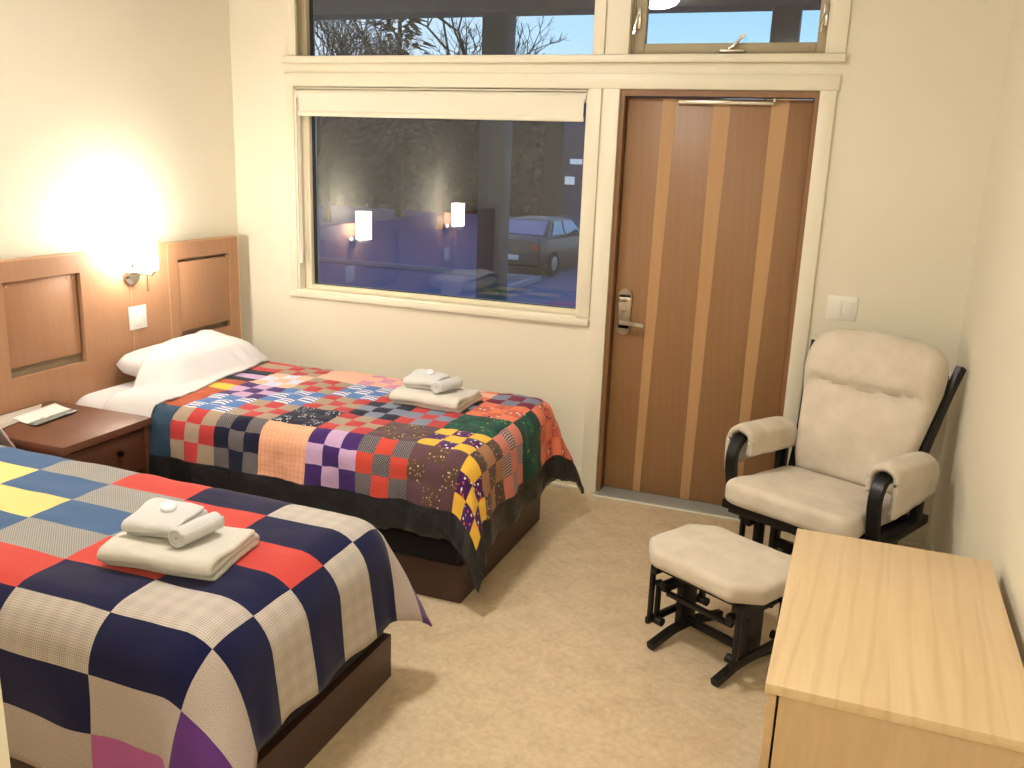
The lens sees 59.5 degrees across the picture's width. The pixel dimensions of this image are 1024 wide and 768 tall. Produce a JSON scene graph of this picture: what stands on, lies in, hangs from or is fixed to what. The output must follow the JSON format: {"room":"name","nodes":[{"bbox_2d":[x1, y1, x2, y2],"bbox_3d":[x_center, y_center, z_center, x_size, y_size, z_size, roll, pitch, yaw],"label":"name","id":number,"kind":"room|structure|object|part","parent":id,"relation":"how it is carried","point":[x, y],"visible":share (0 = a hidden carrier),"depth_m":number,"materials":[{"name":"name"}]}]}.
{"room":"motel room","nodes":[
{"label":"motel room","id":0,"kind":"room"},
{"bbox_2d":[0,682,10,767],"bbox_3d":[-2.307,0.124,0.469,2.466,2.950,2.470,7,15,20],"label":"wall","id":1,"kind":"structure","parent":0,"point":[4,751],"depth_m":1.29,"materials":[{"name":"beige paint"}]},
{"bbox_2d":[0,0,241,335],"bbox_3d":[-2.380,-0.718,3.739,0.120,2.950,4.010,7,15,20],"label":"wall","id":2,"kind":"structure","parent":0,"point":[117,120],"depth_m":4.45,"materials":[{"name":"beige paint"}]},
{"bbox_2d":[0,235,241,414],"bbox_3d":[-2.333,0.077,3.834,0.088,1.168,3.586,7,15,20],"label":"headboard","id":3,"kind":"object","parent":2,"relation":"attached to","point":[65,330],"visible":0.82,"depth_m":4.37,"materials":[{"name":"brown wood"}]},
{"bbox_3d":[-2.157,-0.296,4.123,0.010,0.384,0.398,7,15,20],"label":"recessed panel","id":4,"kind":"part","parent":3,"relation":"part of","materials":[{"name":"brown wood"}]},
{"bbox_2d":[128,304,146,330],"bbox_3d":[-1.932,-0.344,4.633,0.011,0.120,0.120,7,15,20],"label":"switch plate","id":5,"kind":"object","parent":3,"relation":"attached to","point":[137,314],"visible":1,"depth_m":4.62,"materials":[{"name":"white plastic"}]},
{"bbox_2d":[123,230,157,290],"bbox_3d":[-1.861,-0.618,4.511,0.160,0.300,0.110,7,15,20],"label":"wall sconce","id":6,"kind":"object","parent":3,"relation":"attached to","point":[144,241],"visible":1,"depth_m":4.46,"materials":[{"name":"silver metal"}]},
{"bbox_3d":[-1.926,-0.554,4.553,0.026,0.104,0.104,7,15,20],"label":"wall plate","id":7,"kind":"part","parent":6,"relation":"part of","materials":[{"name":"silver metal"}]},
{"bbox_3d":[-1.864,-0.528,4.531,0.111,0.115,0.080,0,15,-10],"label":"lamp arm","id":8,"kind":"part","parent":6,"relation":"part of","materials":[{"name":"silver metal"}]},
{"bbox_3d":[-1.836,-0.668,4.489,0.110,0.191,0.110,7,15,20],"label":"lamp shade","id":9,"kind":"part","parent":6,"relation":"part of","materials":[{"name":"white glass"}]},
{"bbox_3d":[-1.757,-0.521,5.106,0.024,0.380,0.422,7,15,20],"label":"recessed panel","id":10,"kind":"part","parent":3,"relation":"part of","materials":[{"name":"brown wood"}]},
{"bbox_2d":[305,485,920,767],"bbox_3d":[-0.957,1.288,2.303,4.305,0.120,6.460,7,15,20],"label":"floor","id":11,"kind":"structure","parent":0,"point":[551,664],"depth_m":3.21,"materials":[{"name":"beige carpet"}]},
{"bbox_2d":[0,400,151,473],"bbox_3d":[-1.971,0.457,3.943,0.599,0.603,0.484,7,15,20],"label":"nightstand","id":12,"kind":"object","parent":11,"relation":"on","point":[121,440],"visible":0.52,"depth_m":3.82,"materials":[{"name":"brown wood"}]},
{"bbox_2d":[0,404,41,427],"bbox_3d":[-2.149,0.143,3.919,0.165,0.003,0.375,7,15,20],"label":"brochure","id":13,"kind":"object","parent":12,"relation":"on","point":[6,420],"visible":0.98,"depth_m":3.92,"materials":[{"name":"beige paper"}]},
{"bbox_3d":[-2.058,0.521,3.752,0.583,0.568,0.034,7,15,20],"label":"panel","id":14,"kind":"part","parent":12,"relation":"part of","materials":[{"name":"brown wood"}]},
{"bbox_2d":[13,403,78,425],"bbox_3d":[-2.052,0.133,3.947,0.195,0.009,0.280,7,15,20],"label":"brochure","id":15,"kind":"object","parent":12,"relation":"on","point":[52,411],"visible":1,"depth_m":3.95,"materials":[{"name":"white paper"}]},
{"bbox_3d":[-1.954,0.299,3.898,0.523,0.183,0.398,7,15,20],"label":"drawer","id":16,"kind":"part","parent":12,"relation":"part of","materials":[{"name":"brown wood"}]},
{"bbox_3d":[-1.680,0.298,3.843,0.028,0.028,0.028,7,15,20],"label":"knob","id":17,"kind":"part","parent":12,"relation":"part of","materials":[{"name":"brown metal"}]},
{"bbox_3d":[-1.899,0.425,4.148,0.583,0.568,0.034,7,15,20],"label":"panel","id":18,"kind":"part","parent":12,"relation":"part of","materials":[{"name":"brown wood"}]},
{"bbox_2d":[10,632,390,767],"bbox_3d":[-1.545,0.709,2.994,2.103,0.616,0.960,7,15,20],"label":"bed","id":19,"kind":"object","parent":11,"relation":"on","point":[304,733],"visible":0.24,"depth_m":2.77,"materials":[{"name":"brown wood"}]},
{"bbox_2d":[0,427,15,447],"bbox_3d":[-2.247,0.317,3.169,0.186,0.335,1.027,7,15,20],"label":"sheet","id":20,"kind":"object","parent":19,"relation":"on","point":[4,440],"visible":0.49,"depth_m":3.58,"materials":[{"name":"white fabric"}]},
{"bbox_2d":[0,445,431,767],"bbox_3d":[-1.344,0.703,2.843,1.891,0.566,1.206,7,15,20],"label":"quilt","id":21,"kind":"object","parent":19,"relation":"on","point":[102,665],"visible":0.92,"depth_m":2.38,"materials":[{"name":"multicoloured fabric"}]},
{"bbox_2d":[97,526,259,580],"bbox_3d":[-0.949,0.463,2.575,0.353,0.074,0.288,5,15,12],"label":"bath towel","id":22,"kind":"object","parent":21,"relation":"on","point":[208,557],"visible":0.7,"depth_m":2.47,"materials":[{"name":"beige fabric"}]},
{"bbox_2d":[121,497,207,537],"bbox_3d":[-1.003,0.390,2.602,0.169,0.068,0.198,4,15,8],"label":"hand towel","id":23,"kind":"object","parent":22,"relation":"on","point":[149,520],"visible":0.85,"depth_m":2.54,"materials":[{"name":"white fabric"}]},
{"bbox_2d":[160,501,176,512],"bbox_3d":[-0.993,0.355,2.591,0.045,0.026,0.046,7,15,20],"label":"soap bar","id":24,"kind":"object","parent":23,"relation":"on","point":[167,506],"visible":1,"depth_m":2.58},
{"bbox_2d":[168,511,224,547],"bbox_3d":[-0.890,0.411,2.534,0.059,0.053,0.155,9,16,26],"label":"washcloth","id":25,"kind":"object","parent":22,"relation":"on","point":[184,534],"visible":1,"depth_m":2.50,"materials":[{"name":"white fabric"}]},
{"bbox_2d":[76,380,540,602],"bbox_3d":[-0.986,0.372,4.385,2.108,0.616,0.978,7,15,20],"label":"bed","id":26,"kind":"object","parent":11,"relation":"on","point":[433,567],"visible":0.11,"depth_m":3.71,"materials":[{"name":"brown wood"}]},
{"bbox_3d":[-0.982,0.200,4.332,2.108,0.256,0.961,7,15,20],"label":"mattress","id":27,"kind":"part","parent":26,"relation":"part of","materials":[{"name":"white fabric"}]},
{"bbox_2d":[116,343,161,376],"bbox_3d":[-1.695,-0.144,4.736,0.384,0.142,0.753,7,15,20],"label":"pillow","id":28,"kind":"object","parent":26,"relation":"on","point":[130,363],"visible":0.14,"depth_m":4.44,"materials":[{"name":"white fabric"}]},
{"bbox_2d":[103,330,270,416],"bbox_3d":[-1.637,0.005,4.553,0.423,0.389,1.118,6,15,13],"label":"sheet","id":29,"kind":"object","parent":26,"relation":"on","point":[179,367],"visible":0.88,"depth_m":4.42,"materials":[{"name":"white fabric"}]},
{"bbox_2d":[149,361,583,592],"bbox_3d":[-0.720,0.334,4.261,1.918,0.551,1.217,7,15,18],"label":"quilt","id":30,"kind":"object","parent":26,"relation":"on","point":[323,439],"visible":0.87,"depth_m":3.83,"materials":[{"name":"multicoloured fabric"}]},
{"bbox_2d":[389,385,481,412],"bbox_3d":[-0.352,0.055,4.193,0.353,0.074,0.288,8,16,22],"label":"bath towel","id":31,"kind":"object","parent":30,"relation":"on","point":[456,400],"visible":0.86,"depth_m":4.10,"materials":[{"name":"beige fabric"}]},
{"bbox_2d":[403,369,449,389],"bbox_3d":[-0.398,-0.020,4.229,0.169,0.069,0.197,7,15,18],"label":"hand towel","id":32,"kind":"object","parent":31,"relation":"on","point":[417,378],"visible":0.8,"depth_m":4.16,"materials":[{"name":"white fabric"}]},
{"bbox_2d":[425,369,433,374],"bbox_3d":[-0.388,-0.055,4.216,0.045,0.026,0.046,10,17,30],"label":"soap bar","id":33,"kind":"object","parent":32,"relation":"on","point":[428,371],"visible":1,"depth_m":4.21,"materials":[{"name":"white"}]},
{"bbox_2d":[431,377,462,392],"bbox_3d":[-0.299,0.004,4.143,0.059,0.053,0.155,13,18,35],"label":"washcloth","id":34,"kind":"object","parent":31,"relation":"on","point":[455,382],"visible":1,"depth_m":4.11,"materials":[{"name":"white fabric"}]},
{"bbox_2d":[645,524,790,687],"bbox_3d":[0.783,0.803,3.347,0.427,0.420,0.530,-10,19,-39],"label":"ottoman","id":35,"kind":"object","parent":11,"relation":"on","point":[750,576],"visible":0.93,"depth_m":3.24,"materials":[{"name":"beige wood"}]},
{"bbox_3d":[0.527,0.794,3.388,0.020,0.200,0.016,-10,19,-39],"label":"hanger post","id":36,"kind":"part","parent":35,"relation":"part of","materials":[{"name":"black wood"}]},
{"bbox_3d":[0.643,0.874,3.511,0.350,0.032,0.020,-10,19,-39],"label":"glide rail","id":37,"kind":"part","parent":35,"relation":"part of","materials":[{"name":"black wood"}]},
{"bbox_3d":[0.674,0.829,3.463,0.300,0.225,0.032,-10,19,-39],"label":"post","id":38,"kind":"part","parent":35,"relation":"part of","materials":[{"name":"black wood"}]},
{"bbox_3d":[0.775,0.708,3.313,0.340,0.037,0.400,-10,19,-39],"label":"seat frame","id":39,"kind":"part","parent":35,"relation":"part of","materials":[{"name":"black wood"}]},
{"bbox_2d":[649,524,790,604],"bbox_3d":[0.778,0.647,3.297,0.390,0.092,0.530,-10,19,-39],"label":"cushion","id":40,"kind":"object","parent":35,"relation":"on","point":[736,569],"depth_m":3.21,"materials":[{"name":"beige fabric"}]},
{"bbox_3d":[0.778,0.877,3.098,0.020,0.200,0.016,-10,19,-39],"label":"hanger post","id":41,"kind":"part","parent":35,"relation":"part of","materials":[{"name":"black wood"}]},
{"bbox_3d":[0.893,0.958,3.221,0.350,0.032,0.020,-10,19,-39],"label":"glide rail","id":42,"kind":"part","parent":35,"relation":"part of","materials":[{"name":"black wood"}]},
{"bbox_3d":[0.866,0.893,3.241,0.300,0.225,0.032,-10,19,-39],"label":"post","id":43,"kind":"part","parent":35,"relation":"part of","materials":[{"name":"black wood"}]},
{"bbox_2d":[722,330,965,554],"bbox_3d":[1.361,0.355,3.818,0.792,1.093,0.772,-12,20,-43],"label":"glider chair","id":44,"kind":"object","parent":11,"relation":"on","point":[874,405],"visible":0.91,"depth_m":3.78,"materials":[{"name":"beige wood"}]},
{"bbox_3d":[1.104,0.350,4.015,0.481,0.337,0.052,-12,20,-43],"label":"arm frame","id":45,"kind":"part","parent":44,"relation":"part of","materials":[{"name":"black wood"}]},
{"bbox_3d":[1.124,0.362,4.039,0.540,0.285,0.040,-12,20,-43],"label":"rail","id":46,"kind":"part","parent":44,"relation":"part of","materials":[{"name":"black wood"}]},
{"bbox_3d":[1.345,0.160,4.158,0.054,0.712,0.313,11,17,30],"label":"post","id":47,"kind":"part","parent":44,"relation":"part of","materials":[{"name":"black wood"}]},
{"bbox_2d":[725,466,891,537],"bbox_3d":[1.265,0.485,3.760,0.536,0.139,0.576,-12,20,-43],"label":"seat cushion","id":48,"kind":"object","parent":44,"relation":"on","point":[825,499],"depth_m":3.66,"materials":[{"name":"beige fabric"}]},
{"bbox_3d":[1.315,0.556,3.830,0.485,0.047,0.600,-12,20,-43],"label":"seat frame","id":49,"kind":"part","parent":44,"relation":"part of","materials":[{"name":"black wood"}]},
{"bbox_2d":[795,330,948,493],"bbox_3d":[1.520,0.097,3.901,0.616,0.675,0.139,16,1,44],"label":"cushion","id":50,"kind":"object","parent":44,"relation":"on","point":[869,398],"depth_m":3.85,"materials":[{"name":"beige fabric"}]},
{"bbox_3d":[1.540,0.478,3.577,0.481,0.337,0.052,-12,20,-43],"label":"arm frame","id":51,"kind":"part","parent":44,"relation":"part of","materials":[{"name":"black wood"}]},
{"bbox_3d":[1.561,0.490,3.601,0.540,0.285,0.040,-12,20,-43],"label":"rail","id":52,"kind":"part","parent":44,"relation":"part of","materials":[{"name":"black wood"}]},
{"bbox_3d":[1.741,0.277,3.760,0.313,0.712,0.054,-6,16,-29],"label":"post","id":53,"kind":"part","parent":44,"relation":"part of","materials":[{"name":"black wood"}]},
{"bbox_2d":[759,528,1023,767],"bbox_3d":[0.924,0.917,2.287,0.522,0.736,0.892,7,15,20],"label":"dresser","id":54,"kind":"object","parent":11,"relation":"on","point":[884,655],"visible":1,"depth_m":1.97,"materials":[{"name":"brown wood"}]},
{"bbox_3d":[0.704,0.658,2.313,0.019,0.207,0.876,7,15,20],"label":"drawer","id":55,"kind":"part","parent":54,"relation":"part of","materials":[{"name":"brown wood"}]},
{"bbox_3d":[0.696,0.865,2.365,0.019,0.207,0.876,7,15,20],"label":"drawer","id":56,"kind":"part","parent":54,"relation":"part of","materials":[{"name":"brown wood"}]},
{"bbox_3d":[0.778,1.025,1.895,0.486,0.712,0.018,7,15,20],"label":"panel","id":57,"kind":"part","parent":54,"relation":"part of","materials":[{"name":"brown wood"}]},
{"bbox_2d":[229,0,1014,523],"bbox_3d":[0.236,-0.887,4.766,4.005,2.950,0.140,7,15,20],"label":"wall","id":58,"kind":"structure","parent":0,"point":[917,98],"depth_m":4.23,"materials":[{"name":"beige paint"}]},
{"bbox_2d":[287,0,296,55],"bbox_3d":[-1.223,-2.132,4.963,0.050,0.598,0.014,7,15,20],"label":"trim","id":59,"kind":"structure","parent":58,"relation":"attached to","point":[291,4],"depth_m":4.99,"materials":[{"name":"beige paint"}]},
{"bbox_2d":[286,86,298,287],"bbox_3d":[-1.282,-1.134,5.232,0.050,1.151,0.008,7,15,20],"label":"trim","id":60,"kind":"structure","parent":58,"relation":"attached to","point":[289,89],"depth_m":5.22,"materials":[{"name":"beige paint"}]},
{"bbox_2d":[297,0,314,55],"bbox_3d":[-0.373,-2.036,4.751,1.753,0.580,0.085,7,15,20],"label":"window frame","id":61,"kind":"structure","parent":58,"relation":"in","point":[305,8],"depth_m":5.04,"materials":[{"name":"white wood"}]},
{"bbox_2d":[289,86,588,326],"bbox_3d":[-0.420,-1.010,4.977,1.864,1.202,0.158,7,15,20],"label":"window","id":62,"kind":"structure","parent":58,"relation":"in","point":[308,271],"depth_m":5.17,"materials":[{"name":"beige paint"}]},
{"bbox_3d":[-0.464,-0.439,5.061,1.864,0.052,0.028,7,15,20],"label":"sill","id":63,"kind":"part","parent":62,"relation":"part of","materials":[{"name":"beige paint"}]},
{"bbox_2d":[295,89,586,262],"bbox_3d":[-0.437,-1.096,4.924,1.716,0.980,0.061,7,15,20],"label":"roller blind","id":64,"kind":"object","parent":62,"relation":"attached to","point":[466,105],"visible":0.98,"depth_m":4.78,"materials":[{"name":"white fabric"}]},
{"bbox_3d":[-1.227,-1.214,5.193,0.012,0.870,0.004,0,15,-9],"label":"pull chain","id":65,"kind":"part","parent":64,"relation":"part of","materials":[{"name":"white plastic"}]},
{"bbox_2d":[284,73,840,90],"bbox_3d":[0.099,-1.547,4.575,2.980,0.071,0.016,7,15,20],"label":"trim","id":66,"kind":"structure","parent":58,"relation":"attached to","point":[793,82],"depth_m":4.50,"materials":[{"name":"beige paint"}]},
{"bbox_2d":[281,53,845,62],"bbox_3d":[0.102,-1.646,4.539,3.000,0.037,0.034,7,15,20],"label":"trim","id":67,"kind":"structure","parent":58,"relation":"attached to","point":[790,57],"depth_m":4.43,"materials":[{"name":"beige paint"}]},
{"bbox_2d":[576,89,601,316],"bbox_3d":[0.396,-0.914,4.610,0.069,1.151,0.014,7,15,20],"label":"trim","id":68,"kind":"structure","parent":58,"relation":"attached to","point":[594,95],"depth_m":4.60,"materials":[{"name":"beige paint"}]},
{"bbox_2d":[592,0,606,53],"bbox_3d":[0.436,-1.916,4.351,0.059,0.598,0.014,7,15,20],"label":"trim","id":69,"kind":"structure","parent":58,"relation":"attached to","point":[600,14],"depth_m":4.39,"materials":[{"name":"beige paint"}]},
{"bbox_2d":[581,89,620,491],"bbox_3d":[0.459,-0.433,4.699,0.084,2.121,0.018,7,15,20],"label":"trim","id":70,"kind":"structure","parent":58,"relation":"attached to","point":[611,97],"depth_m":4.67,"materials":[{"name":"beige paint"}]},
{"bbox_2d":[606,0,631,53],"bbox_3d":[0.525,-1.904,4.316,0.114,0.598,0.018,7,15,20],"label":"trim","id":71,"kind":"structure","parent":58,"relation":"attached to","point":[619,11],"depth_m":4.35,"materials":[{"name":"beige paint"}]},
{"bbox_2d":[593,89,819,525],"bbox_3d":[0.950,-0.379,4.560,0.940,2.119,0.196,7,15,20],"label":"door","id":72,"kind":"structure","parent":58,"relation":"in","point":[711,195],"depth_m":4.54,"materials":[{"name":"brown wood"}]},
{"bbox_3d":[0.592,-0.381,4.717,0.071,0.245,0.016,7,15,20],"label":"lock plate","id":73,"kind":"part","parent":72,"relation":"part of","materials":[{"name":"silver metal"}]},
{"bbox_3d":[0.626,-0.314,4.678,0.132,0.030,0.059,7,15,20],"label":"lever handle","id":74,"kind":"part","parent":72,"relation":"part of","materials":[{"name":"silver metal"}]},
{"bbox_2d":[631,0,830,53],"bbox_3d":[1.033,-1.845,4.202,0.925,0.580,0.143,7,15,20],"label":"window","id":75,"kind":"structure","parent":58,"relation":"in","point":[639,45],"depth_m":4.25,"materials":[{"name":"white wood"}]},
{"bbox_3d":[1.050,-1.602,4.196,0.084,0.071,0.026,13,18,36],"label":"crank handle","id":76,"kind":"part","parent":75,"relation":"part of","materials":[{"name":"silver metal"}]},
{"bbox_2d":[549,467,929,547],"bbox_3d":[0.157,0.499,5.041,4.005,0.125,0.026,7,15,20],"label":"baseboard","id":77,"kind":"structure","parent":58,"relation":"attached to","point":[916,539],"depth_m":4.39,"materials":[{"name":"beige paint"}]},
{"bbox_2d":[783,91,836,465],"bbox_3d":[1.407,-0.310,4.349,0.072,2.121,0.018,7,15,20],"label":"trim","id":78,"kind":"structure","parent":58,"relation":"attached to","point":[827,101],"depth_m":4.26,"materials":[{"name":"beige paint"}]},
{"bbox_2d":[828,0,851,52],"bbox_3d":[1.475,-1.780,3.968,0.073,0.598,0.014,7,15,20],"label":"trim","id":79,"kind":"structure","parent":58,"relation":"attached to","point":[842,8],"depth_m":4.01,"materials":[{"name":"beige paint"}]},
{"bbox_2d":[826,295,858,320],"bbox_3d":[1.573,-0.361,4.274,0.136,0.116,0.010,7,15,20],"label":"light switch","id":80,"kind":"object","parent":58,"relation":"attached to","point":[838,307],"visible":1,"depth_m":4.27,"materials":[{"name":"white plastic"}]},
{"bbox_2d":[930,0,1023,667],"bbox_3d":[1.018,0.052,1.213,0.120,2.950,6.460,7,15,20],"label":"wall","id":81,"kind":"structure","parent":0,"point":[978,509],"depth_m":3.19,"materials":[{"name":"beige paint"}]},
{"bbox_2d":[921,525,933,550],"bbox_3d":[0.888,1.419,1.555,0.024,0.125,6.186,7,15,20],"label":"baseboard","id":82,"kind":"structure","parent":81,"relation":"attached to","point":[928,545],"depth_m":4.24,"materials":[{"name":"beige paint"}]},
{"label":"outside","id":83,"kind":"structure","parent":0,"visible":0},
{"bbox_2d":[318,205,580,306],"bbox_3d":[17.312,-8.165,47.538,120.000,0.250,86.800,7,15,20],"label":"ground","id":84,"kind":"structure","parent":83,"point":[352,233],"depth_m":28.21,"materials":[{"name":"asphalt"}]},
{"bbox_2d":[315,20,411,221],"bbox_3d":[-6.761,-11.475,38.869,5.066,8.789,6.679,7,15,20],"label":"bare tree","id":85,"kind":"object","parent":84,"relation":"on","point":[330,152],"visible":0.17,"depth_m":38.77,"materials":[{"name":"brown plant"}]},
{"bbox_2d":[315,19,415,163],"bbox_3d":[-5.803,-10.094,33.905,6.188,8.659,6.715,7,15,20],"label":"bare tree","id":86,"kind":"object","parent":84,"relation":"on","point":[321,125],"visible":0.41,"depth_m":32.74,"materials":[{"name":"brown plant"}]},
{"bbox_2d":[333,18,461,216],"bbox_3d":[-5.588,-14.528,42.376,6.014,13.039,5.896,7,15,20],"label":"conifer","id":87,"kind":"object","parent":84,"relation":"on","point":[399,150],"visible":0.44,"depth_m":42.77,"materials":[{"name":"green plant"}]},
{"bbox_2d":[342,18,465,229],"bbox_3d":[-4.395,-11.941,35.138,7.014,11.714,6.894,1,14,-6],"label":"bare tree","id":88,"kind":"object","parent":84,"relation":"on","point":[439,154],"visible":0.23,"depth_m":36.56,"materials":[{"name":"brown plant"}]},
{"bbox_2d":[319,257,540,297],"bbox_3d":[-9.100,-2.800,22.150,17.550,0.130,9.300,7,15,20],"label":"curb","id":89,"kind":"object","parent":84,"relation":"on","point":[525,280],"visible":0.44,"depth_m":24.27,"materials":[{"name":"concrete"}]},
{"bbox_2d":[316,116,563,216],"bbox_3d":[-14.441,-14.001,53.127,35.600,6.061,3.747,7,15,20],"label":"hedge","id":90,"kind":"object","parent":84,"relation":"on","point":[537,146],"visible":0.25,"depth_m":48.10,"materials":[{"name":"plant"}]},
{"bbox_2d":[402,16,569,145],"bbox_3d":[-1.590,-10.629,35.818,8.089,9.034,5.186,7,15,20],"label":"bare tree","id":91,"kind":"object","parent":84,"relation":"on","point":[475,136],"visible":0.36,"depth_m":34.12,"materials":[{"name":"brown plant"}]},
{"bbox_2d":[508,216,579,275],"bbox_3d":[0.961,-4.101,25.875,2.163,1.496,4.826,9,16,24],"label":"parked car","id":92,"kind":"object","parent":84,"relation":"on","point":[546,243],"visible":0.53,"depth_m":24.33,"materials":[{"name":"paint"}]},
{"bbox_3d":[-0.080,-3.380,23.824,0.541,0.135,0.026,9,16,24],"label":"number plate","id":93,"kind":"part","parent":92,"relation":"part of","materials":[{"name":"white metal"}]},
{"bbox_2d":[530,244,540,250],"bbox_3d":[0.609,-3.580,23.549,0.270,0.166,0.120,9,16,24],"label":"tail light","id":94,"kind":"object","parent":92,"relation":"attached to","point":[533,247],"depth_m":23.50,"materials":[{"name":"red plastic"}]},
{"bbox_2d":[561,98,711,214],"bbox_3d":[6.884,-13.451,50.875,8.600,7.600,6.800,7,15,20],"label":"house","id":95,"kind":"structure","parent":84,"relation":"on","point":[574,132],"depth_m":49.32,"materials":[{"name":"grey"}]},
{"bbox_3d":[0.584,0.849,6.827,17.000,1.350,3.035,7,15,20],"label":"floor","id":96,"kind":"structure","parent":84,"relation":"on","visible":0},
{"bbox_2d":[476,12,515,300],"bbox_3d":[-0.149,-1.527,7.448,0.250,2.890,0.250,7,15,20],"label":"porch column","id":97,"kind":"structure","parent":96,"relation":"on","point":[498,28],"depth_m":7.34,"materials":[{"name":"grey paint"}]},
{"bbox_2d":[314,0,820,20],"bbox_3d":[1.007,-2.858,6.662,17.000,0.159,0.300,7,15,20],"label":"beam","id":98,"kind":"structure","parent":97,"relation":"on","point":[323,9],"depth_m":6.97,"materials":[{"name":"grey paint"}]},
{"bbox_2d":[769,6,802,42],"bbox_3d":[1.900,-1.259,6.692,0.230,2.890,0.230,7,15,20],"label":"porch column","id":99,"kind":"structure","parent":96,"relation":"on","point":[786,21],"depth_m":6.28,"materials":[{"name":"grey paint"}]}
]}

